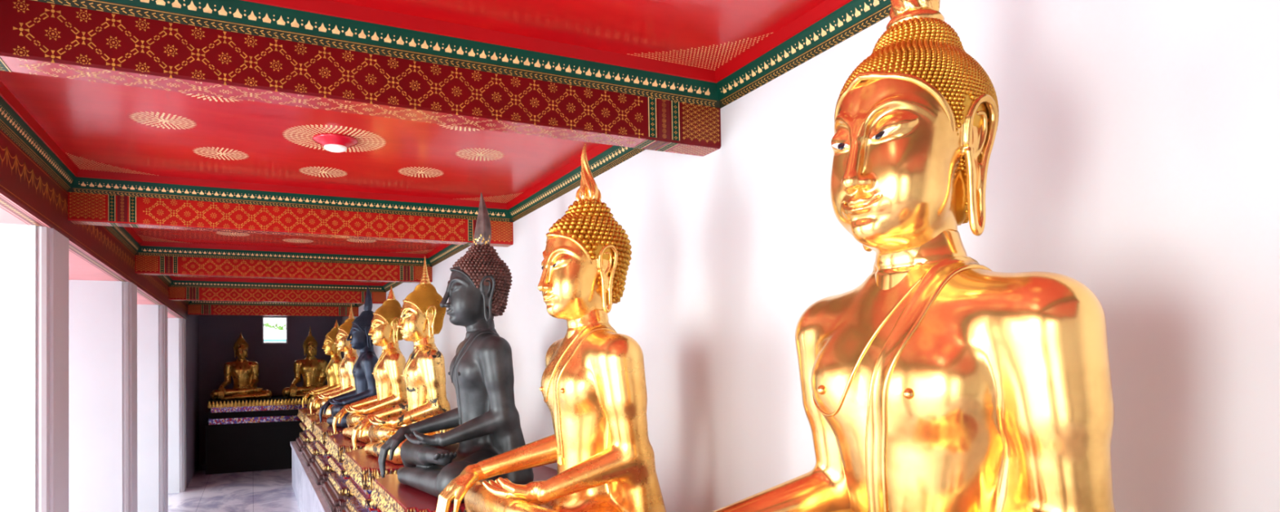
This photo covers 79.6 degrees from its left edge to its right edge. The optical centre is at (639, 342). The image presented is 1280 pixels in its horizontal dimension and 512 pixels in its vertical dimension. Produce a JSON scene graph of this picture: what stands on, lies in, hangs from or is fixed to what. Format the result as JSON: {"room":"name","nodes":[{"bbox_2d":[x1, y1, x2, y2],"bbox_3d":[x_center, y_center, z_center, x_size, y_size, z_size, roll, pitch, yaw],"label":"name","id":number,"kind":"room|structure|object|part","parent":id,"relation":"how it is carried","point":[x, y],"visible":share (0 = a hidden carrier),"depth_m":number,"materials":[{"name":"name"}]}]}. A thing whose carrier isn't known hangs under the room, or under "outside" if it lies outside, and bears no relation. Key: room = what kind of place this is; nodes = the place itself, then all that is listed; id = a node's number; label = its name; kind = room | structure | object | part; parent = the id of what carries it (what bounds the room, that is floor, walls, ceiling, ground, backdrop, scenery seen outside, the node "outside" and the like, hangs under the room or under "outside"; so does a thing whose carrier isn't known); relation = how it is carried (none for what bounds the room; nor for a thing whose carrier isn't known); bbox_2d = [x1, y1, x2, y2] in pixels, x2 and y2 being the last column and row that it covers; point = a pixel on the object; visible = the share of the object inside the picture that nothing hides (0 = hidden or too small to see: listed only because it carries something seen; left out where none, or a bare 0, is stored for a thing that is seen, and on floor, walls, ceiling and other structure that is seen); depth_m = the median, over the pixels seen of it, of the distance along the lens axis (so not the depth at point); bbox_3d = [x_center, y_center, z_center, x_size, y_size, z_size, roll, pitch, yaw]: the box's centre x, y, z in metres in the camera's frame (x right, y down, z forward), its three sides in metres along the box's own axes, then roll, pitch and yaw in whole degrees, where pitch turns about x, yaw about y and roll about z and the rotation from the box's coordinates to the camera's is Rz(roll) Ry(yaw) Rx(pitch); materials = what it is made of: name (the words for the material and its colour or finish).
{"room":"house of worship","nodes":[
{"label":"house of worship","id":0,"kind":"room"},
{"bbox_2d":[0,223,68,511],"bbox_3d":[-4.290,0.866,4.723,1.188,3.150,0.640,0,-1,-27],"label":"pier","id":1,"kind":"object","parent":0,"point":[34,260],"visible":1,"depth_m":4.69,"materials":[{"name":"white paint"}]},
{"bbox_2d":[186,303,199,487],"bbox_3d":[-9.483,0.835,16.059,0.250,3.870,3.750,0,-1,-27],"label":"wall","id":2,"kind":"structure","parent":0,"point":[192,322],"depth_m":15.81,"materials":[{"name":"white paint"}]},
{"bbox_2d":[0,128,187,319],"bbox_3d":[-5.046,-0.975,4.654,2.593,0.557,21.200,0,-1,-27],"label":"beam","id":3,"kind":"structure","parent":2,"relation":"attached to","point":[29,195],"depth_m":5.17,"materials":[{"name":"red paint"}]},
{"bbox_2d":[168,463,300,511],"bbox_3d":[-6.691,2.554,5.792,11.250,0.100,25.500,0,-1,-27],"label":"floor","id":4,"kind":"structure","parent":0,"point":[263,491],"depth_m":13.59,"materials":[{"name":"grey stone"}]},
{"bbox_2d":[68,280,137,511],"bbox_3d":[-5.858,0.959,7.829,1.188,3.150,0.600,0,-1,-27],"label":"pier","id":5,"kind":"object","parent":4,"relation":"on","point":[103,314],"visible":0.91,"depth_m":7.73,"materials":[{"name":"white paint"}]},
{"bbox_2d":[137,304,168,511],"bbox_3d":[-7.378,1.048,10.841,1.188,3.150,0.550,0,-1,-27],"label":"pier","id":6,"kind":"object","parent":4,"relation":"on","point":[152,319],"visible":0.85,"depth_m":10.80,"materials":[{"name":"white paint"}]},
{"bbox_2d":[167,317,186,493],"bbox_3d":[-8.920,1.139,13.897,1.188,3.150,0.600,0,-1,-27],"label":"pier","id":7,"kind":"object","parent":4,"relation":"on","point":[176,326],"visible":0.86,"depth_m":13.85,"materials":[{"name":"white paint"}]},
{"bbox_2d":[204,395,311,474],"bbox_3d":[-8.278,2.019,17.596,2.840,1.530,1.930,0,-1,-27],"label":"altar","id":8,"kind":"object","parent":4,"relation":"on","point":[242,435],"visible":0.67,"depth_m":16.52,"materials":[{"name":"black paint"}]},
{"bbox_2d":[210,332,271,399],"bbox_3d":[-8.834,0.501,16.979,1.186,1.492,0.674,0,-2,-36],"label":"statue","id":9,"kind":"object","parent":8,"relation":"on","point":[244,372],"visible":1,"depth_m":16.94,"materials":[{"name":"gold metal"}]},
{"bbox_3d":[-8.777,0.647,17.092,0.108,0.536,0.281,-1,-1,-1],"label":"sash","id":10,"kind":"part","parent":9,"relation":"part of","materials":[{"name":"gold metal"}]},
{"bbox_3d":[-8.285,1.325,17.648,2.800,0.140,1.868,0,-1,-27],"label":"seat","id":11,"kind":"part","parent":8,"relation":"part of","materials":[{"name":"gold metal"}]},
{"bbox_2d":[281,328,327,397],"bbox_3d":[-7.567,0.427,17.617,1.226,1.628,0.697,0,-2,-36],"label":"statue","id":12,"kind":"object","parent":8,"relation":"on","point":[312,369],"visible":0.94,"depth_m":17.58,"materials":[{"name":"gold metal"}]},
{"bbox_3d":[-7.507,0.620,17.733,0.112,0.553,0.290,-1,-1,-1],"label":"sash","id":13,"kind":"part","parent":12,"relation":"part of","materials":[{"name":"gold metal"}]},
{"bbox_2d":[293,408,316,451],"bbox_3d":[-5.412,1.510,13.695,1.325,0.647,1.720,0,-1,-27],"label":"pedestal","id":14,"kind":"object","parent":4,"relation":"on","point":[300,443],"visible":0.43,"depth_m":13.05,"materials":[{"name":"gold paint"}]},
{"bbox_3d":[-5.394,1.296,13.711,1.275,0.125,1.630,0,-1,-27],"label":"carved cornice","id":15,"kind":"part","parent":14,"relation":"part of","materials":[{"name":"red paint"}]},
{"bbox_3d":[-5.377,1.211,13.722,1.235,0.045,1.550,0,-1,-27],"label":"red seat","id":16,"kind":"part","parent":14,"relation":"part of","materials":[{"name":"red wood"}]},
{"bbox_2d":[302,319,342,410],"bbox_3d":[-5.543,0.379,13.685,0.727,1.608,1.278,0,-2,-36],"label":"statue","id":17,"kind":"object","parent":14,"relation":"on","point":[330,348],"visible":0.52,"depth_m":13.57,"materials":[{"name":"gold metal"}]},
{"bbox_3d":[-5.415,0.531,13.622,0.302,0.577,0.117,-1,-1,-1],"label":"sash","id":18,"kind":"part","parent":17,"relation":"part of","materials":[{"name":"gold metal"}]},
{"bbox_2d":[289,440,331,511],"bbox_3d":[-2.130,2.050,7.156,1.368,0.820,17.200,0,-1,-27],"label":"plinth","id":19,"kind":"object","parent":4,"relation":"on","point":[309,498],"visible":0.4,"depth_m":10.90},
{"bbox_2d":[300,414,327,466],"bbox_3d":[-4.467,1.454,11.821,1.325,0.647,1.720,0,-1,-27],"label":"pedestal","id":20,"kind":"object","parent":4,"relation":"on","point":[308,455],"visible":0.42,"depth_m":11.24,"materials":[{"name":"gold paint"}]},
{"bbox_3d":[-4.448,1.240,11.837,1.275,0.125,1.630,0,-1,-27],"label":"carved cornice","id":21,"kind":"part","parent":20,"relation":"part of","materials":[{"name":"red paint"}]},
{"bbox_3d":[-4.431,1.155,11.848,1.235,0.045,1.550,0,-1,-27],"label":"red seat","id":22,"kind":"part","parent":20,"relation":"part of","materials":[{"name":"red wood"}]},
{"bbox_2d":[309,303,358,417],"bbox_3d":[-4.584,0.252,11.820,0.750,1.750,1.318,0,-2,-36],"label":"statue","id":23,"kind":"object","parent":20,"relation":"on","point":[345,367],"visible":0.57,"depth_m":11.70,"materials":[{"name":"gold metal"}]},
{"bbox_3d":[-4.451,0.455,11.755,0.312,0.595,0.120,-1,-1,-1],"label":"sash","id":24,"kind":"part","parent":23,"relation":"part of","materials":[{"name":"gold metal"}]},
{"bbox_2d":[308,422,343,485],"bbox_3d":[-3.611,1.404,10.125,1.325,0.647,1.720,0,-1,-27],"label":"pedestal","id":25,"kind":"object","parent":4,"relation":"on","point":[320,470],"visible":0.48,"depth_m":9.50,"materials":[{"name":"gold paint"}]},
{"bbox_3d":[-3.592,1.190,10.141,1.275,0.125,1.630,0,-1,-27],"label":"carved cornice","id":26,"kind":"part","parent":25,"relation":"part of","materials":[{"name":"red paint"}]},
{"bbox_3d":[-3.576,1.105,10.152,1.235,0.045,1.550,0,-1,-27],"label":"red seat","id":27,"kind":"part","parent":25,"relation":"part of","materials":[{"name":"red wood"}]},
{"bbox_2d":[319,284,378,428],"bbox_3d":[-3.729,0.158,10.126,0.750,1.838,1.318,0,-2,-36],"label":"statue","id":28,"kind":"object","parent":25,"relation":"on","point":[362,370],"visible":0.66,"depth_m":10.01,"materials":[{"name":"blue metal"}]},
{"bbox_3d":[-3.595,0.404,10.059,0.312,0.595,0.120,-1,-1,-1],"label":"sash","id":29,"kind":"part","parent":28,"relation":"part of","materials":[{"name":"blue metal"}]},
{"bbox_2d":[320,433,367,511],"bbox_3d":[-2.733,1.352,8.385,1.325,0.647,1.720,0,-1,-27],"label":"pedestal","id":30,"kind":"object","parent":4,"relation":"on","point":[335,492],"visible":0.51,"depth_m":7.80,"materials":[{"name":"gold paint"}]},
{"bbox_3d":[-2.714,1.138,8.401,1.275,0.125,1.630,0,-1,-27],"label":"carved cornice","id":31,"kind":"part","parent":30,"relation":"part of","materials":[{"name":"red paint"}]},
{"bbox_3d":[-2.697,1.053,8.412,1.235,0.045,1.550,0,-1,-27],"label":"red seat","id":32,"kind":"part","parent":30,"relation":"part of","materials":[{"name":"red wood"}]},
{"bbox_2d":[332,284,408,443],"bbox_3d":[-2.849,0.196,8.383,0.750,1.658,1.318,0,-2,-36],"label":"statue","id":33,"kind":"object","parent":30,"relation":"on","point":[391,389],"visible":0.81,"depth_m":8.26,"materials":[{"name":"gold metal"}]},
{"bbox_3d":[-2.717,0.352,8.319,0.312,0.595,0.120,-1,-1,-1],"label":"sash","id":34,"kind":"part","parent":33,"relation":"part of","materials":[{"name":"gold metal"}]},
{"bbox_2d":[339,448,404,511],"bbox_3d":[-1.900,1.303,6.734,1.325,0.647,1.720,0,-1,-27],"label":"pedestal","id":35,"kind":"object","parent":4,"relation":"on","point":[362,468],"visible":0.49,"depth_m":6.22,"materials":[{"name":"gold paint"}]},
{"bbox_3d":[-1.881,1.089,6.750,1.275,0.125,1.630,0,-1,-27],"label":"carved cornice","id":36,"kind":"part","parent":35,"relation":"part of","materials":[{"name":"red paint"}]},
{"bbox_3d":[-1.864,1.004,6.761,1.235,0.045,1.550,0,-1,-27],"label":"red seat","id":37,"kind":"part","parent":35,"relation":"part of","materials":[{"name":"red wood"}]},
{"bbox_2d":[351,254,458,463],"bbox_3d":[-2.017,0.101,6.733,0.750,1.750,1.318,0,-2,-36],"label":"statue","id":38,"kind":"object","parent":35,"relation":"on","point":[422,315],"visible":0.88,"depth_m":6.61,"materials":[{"name":"gold metal"}]},
{"bbox_3d":[-1.884,0.303,6.668,0.312,0.595,0.120,-1,-1,-1],"label":"sash","id":39,"kind":"part","parent":38,"relation":"part of","materials":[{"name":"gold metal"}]},
{"bbox_2d":[369,465,557,511],"bbox_3d":[-1.058,1.254,5.065,1.325,0.647,1.720,0,-1,-27],"label":"pedestal","id":40,"kind":"object","parent":4,"relation":"on","point":[388,494],"visible":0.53,"depth_m":4.79,"materials":[{"name":"gold paint"}]},
{"bbox_3d":[-1.039,1.040,5.081,1.275,0.125,1.630,0,-1,-27],"label":"carved cornice","id":41,"kind":"part","parent":40,"relation":"part of","materials":[{"name":"red paint"}]},
{"bbox_2d":[377,191,533,502],"bbox_3d":[-1.182,-0.038,5.064,0.787,1.930,1.384,0,-2,-36],"label":"statue","id":42,"kind":"object","parent":40,"relation":"on","point":[485,422],"visible":0.94,"depth_m":4.91,"materials":[{"name":"black metal"}]},
{"bbox_3d":[-1.042,0.220,4.995,0.327,0.625,0.126,-1,-1,-1],"label":"sash","id":43,"kind":"part","parent":42,"relation":"part of","materials":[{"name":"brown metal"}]},
{"bbox_3d":[0.631,1.154,1.718,1.325,0.647,1.720,0,-1,-27],"label":"pedestal","id":44,"kind":"object","parent":4,"relation":"on","visible":0},
{"bbox_2d":[712,0,1115,511],"bbox_3d":[0.517,-0.102,1.722,0.783,1.858,1.377,0,-2,-36],"label":"statue","id":45,"kind":"object","parent":44,"relation":"on","point":[944,380],"visible":1,"depth_m":1.60,"materials":[{"name":"gold metal"}]},
{"bbox_3d":[0.656,0.124,1.653,0.326,0.622,0.126,-1,-1,-1],"label":"sash","id":46,"kind":"part","parent":45,"relation":"part of","materials":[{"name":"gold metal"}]},
{"bbox_3d":[-0.233,1.230,3.431,1.325,0.597,1.720,0,-1,-27],"label":"pedestal","id":47,"kind":"object","parent":4,"relation":"on","visible":0},
{"bbox_2d":[435,142,666,511],"bbox_3d":[-0.356,0.011,3.429,0.783,1.834,1.377,0,-2,-36],"label":"statue","id":48,"kind":"object","parent":47,"relation":"on","point":[593,387],"visible":1,"depth_m":3.30,"materials":[{"name":"gold metal"}]},
{"bbox_3d":[-0.217,0.225,3.361,0.326,0.622,0.126,-1,-1,-1],"label":"sash","id":49,"kind":"part","parent":48,"relation":"part of","materials":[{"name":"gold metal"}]},
{"bbox_2d":[198,315,342,464],"bbox_3d":[-9.008,0.881,18.522,3.400,3.870,0.220,0,-1,-27],"label":"wall","id":50,"kind":"structure","parent":0,"point":[218,334],"depth_m":18.31,"materials":[{"name":"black paint"}]},
{"bbox_2d":[262,316,287,343],"bbox_3d":[-8.831,-0.299,18.579,0.550,0.655,0.060,0,-1,-27],"label":"window","id":51,"kind":"structure","parent":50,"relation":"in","point":[262,317],"depth_m":18.50,"materials":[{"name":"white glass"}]},
{"bbox_2d":[173,275,382,282],"bbox_3d":[-4.843,-1.028,10.573,3.004,0.001,3.416,0,-1,-27],"label":"ceiling","id":52,"kind":"structure","parent":0,"point":[174,276],"depth_m":11.91,"materials":[{"name":"red paint"}]},
{"bbox_2d":[130,226,443,253],"bbox_3d":[-3.264,-1.121,7.445,3.004,0.001,3.046,0,-1,-27],"label":"ceiling","id":53,"kind":"structure","parent":0,"point":[152,234],"depth_m":8.29,"materials":[{"name":"red paint"}]},
{"bbox_2d":[0,70,599,203],"bbox_3d":[-1.780,-1.209,4.505,3.004,0.001,2.996,0,-1,-27],"label":"ceiling","id":54,"kind":"structure","parent":0,"point":[102,126],"depth_m":4.68,"materials":[{"name":"red paint"}]},
{"bbox_2d":[311,133,358,152],"bbox_3d":[-1.807,-1.172,4.558,0.256,0.072,0.256,0,-1,-27],"label":"ceiling lamp","id":55,"kind":"object","parent":54,"relation":"attached to","point":[331,142],"visible":1,"depth_m":4.50,"materials":[{"name":"red ceramic"}]},
{"bbox_2d":[329,0,825,71],"bbox_3d":[-0.308,-1.296,1.586,3.004,0.001,2.996,0,-1,-27],"label":"ceiling","id":56,"kind":"structure","parent":0,"point":[707,34],"depth_m":3.02,"materials":[{"name":"red paint"}]},
{"bbox_2d":[342,0,1279,511],"bbox_3d":[-1.881,0.548,8.447,0.250,3.870,25.200,0,-1,-27],"label":"wall","id":57,"kind":"structure","parent":0,"point":[1135,158],"depth_m":2.16,"materials":[{"name":"white paint"}]},
{"bbox_2d":[187,304,358,316],"bbox_3d":[-7.360,-0.760,15.563,3.108,0.440,0.172,0,-1,-27],"label":"crossbeam","id":58,"kind":"object","parent":57,"relation":"attached to","point":[193,309],"visible":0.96,"depth_m":15.43,"materials":[{"name":"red paint"}]},
{"bbox_2d":[183,300,364,306],"bbox_3d":[-6.517,-0.858,13.892,3.108,0.145,3.580,0,-1,-27],"label":"trim","id":59,"kind":"structure","parent":57,"relation":"attached to","point":[188,302],"depth_m":15.43,"materials":[{"name":"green paint"}]},
{"bbox_2d":[168,286,386,303],"bbox_3d":[-5.671,-0.860,12.217,3.108,0.440,0.172,0,-1,-27],"label":"crossbeam","id":60,"kind":"object","parent":57,"relation":"attached to","point":[175,293],"visible":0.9,"depth_m":12.07,"materials":[{"name":"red paint"}]},
{"bbox_2d":[156,275,402,292],"bbox_3d":[-4.842,-0.956,10.572,3.108,0.145,3.520,0,-1,-27],"label":"trim","id":61,"kind":"structure","parent":57,"relation":"attached to","point":[171,281],"depth_m":12.03,"materials":[{"name":"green paint"}]},
{"bbox_2d":[134,254,432,283],"bbox_3d":[-4.010,-0.958,8.924,3.108,0.440,0.172,0,-1,-27],"label":"crossbeam","id":62,"kind":"object","parent":57,"relation":"attached to","point":[144,264],"visible":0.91,"depth_m":8.76,"materials":[{"name":"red paint"}]},
{"bbox_2d":[104,226,471,266],"bbox_3d":[-3.263,-1.049,7.444,3.108,0.145,3.150,0,-1,-27],"label":"trim","id":63,"kind":"structure","parent":57,"relation":"attached to","point":[126,236],"depth_m":8.66,"materials":[{"name":"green paint"}]},
{"bbox_2d":[67,191,513,247],"bbox_3d":[-2.514,-1.046,5.961,3.108,0.440,0.172,0,-1,-27],"label":"crossbeam","id":64,"kind":"object","parent":57,"relation":"attached to","point":[83,208],"visible":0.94,"depth_m":5.74,"materials":[{"name":"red paint"}]},
{"bbox_2d":[0,80,644,222],"bbox_3d":[-1.779,-1.137,4.503,3.108,0.145,3.100,0,-1,-27],"label":"trim","id":65,"kind":"structure","parent":57,"relation":"attached to","point":[15,121],"depth_m":5.48,"materials":[{"name":"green paint"}]},
{"bbox_2d":[0,0,720,155],"bbox_3d":[-1.042,-1.133,3.042,3.108,0.440,0.172,0,-1,-27],"label":"crossbeam","id":66,"kind":"object","parent":57,"relation":"attached to","point":[37,37],"visible":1,"depth_m":2.89,"materials":[{"name":"red paint"}]},
{"bbox_2d":[31,0,891,108],"bbox_3d":[-0.307,-1.224,1.585,3.108,0.145,3.100,0,-1,-27],"label":"trim","id":67,"kind":"structure","parent":57,"relation":"attached to","point":[325,23],"depth_m":3.02,"materials":[{"name":"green paint"}]},
{"bbox_3d":[-11.178,2.940,11.079,70.000,0.300,90.000,0,-1,-27],"label":"ground","id":68,"kind":"structure","parent":0,"visible":0},
{"bbox_2d":[263,338,286,342],"bbox_3d":[-13.480,1.568,28.940,12.400,3.290,4.120,0,-1,-27],"label":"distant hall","id":69,"kind":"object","parent":68,"relation":"on","point":[265,340],"visible":0.09,"depth_m":27.07,"materials":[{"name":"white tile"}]},
{"bbox_2d":[263,321,286,330],"bbox_3d":[-12.297,1.192,26.808,4.662,3.913,0.249,0,-1,-27],"label":"clipped hedge","id":70,"kind":"object","parent":68,"relation":"on","point":[280,327],"visible":0.12,"depth_m":26.65,"materials":[{"name":"green plant"}]}
]}

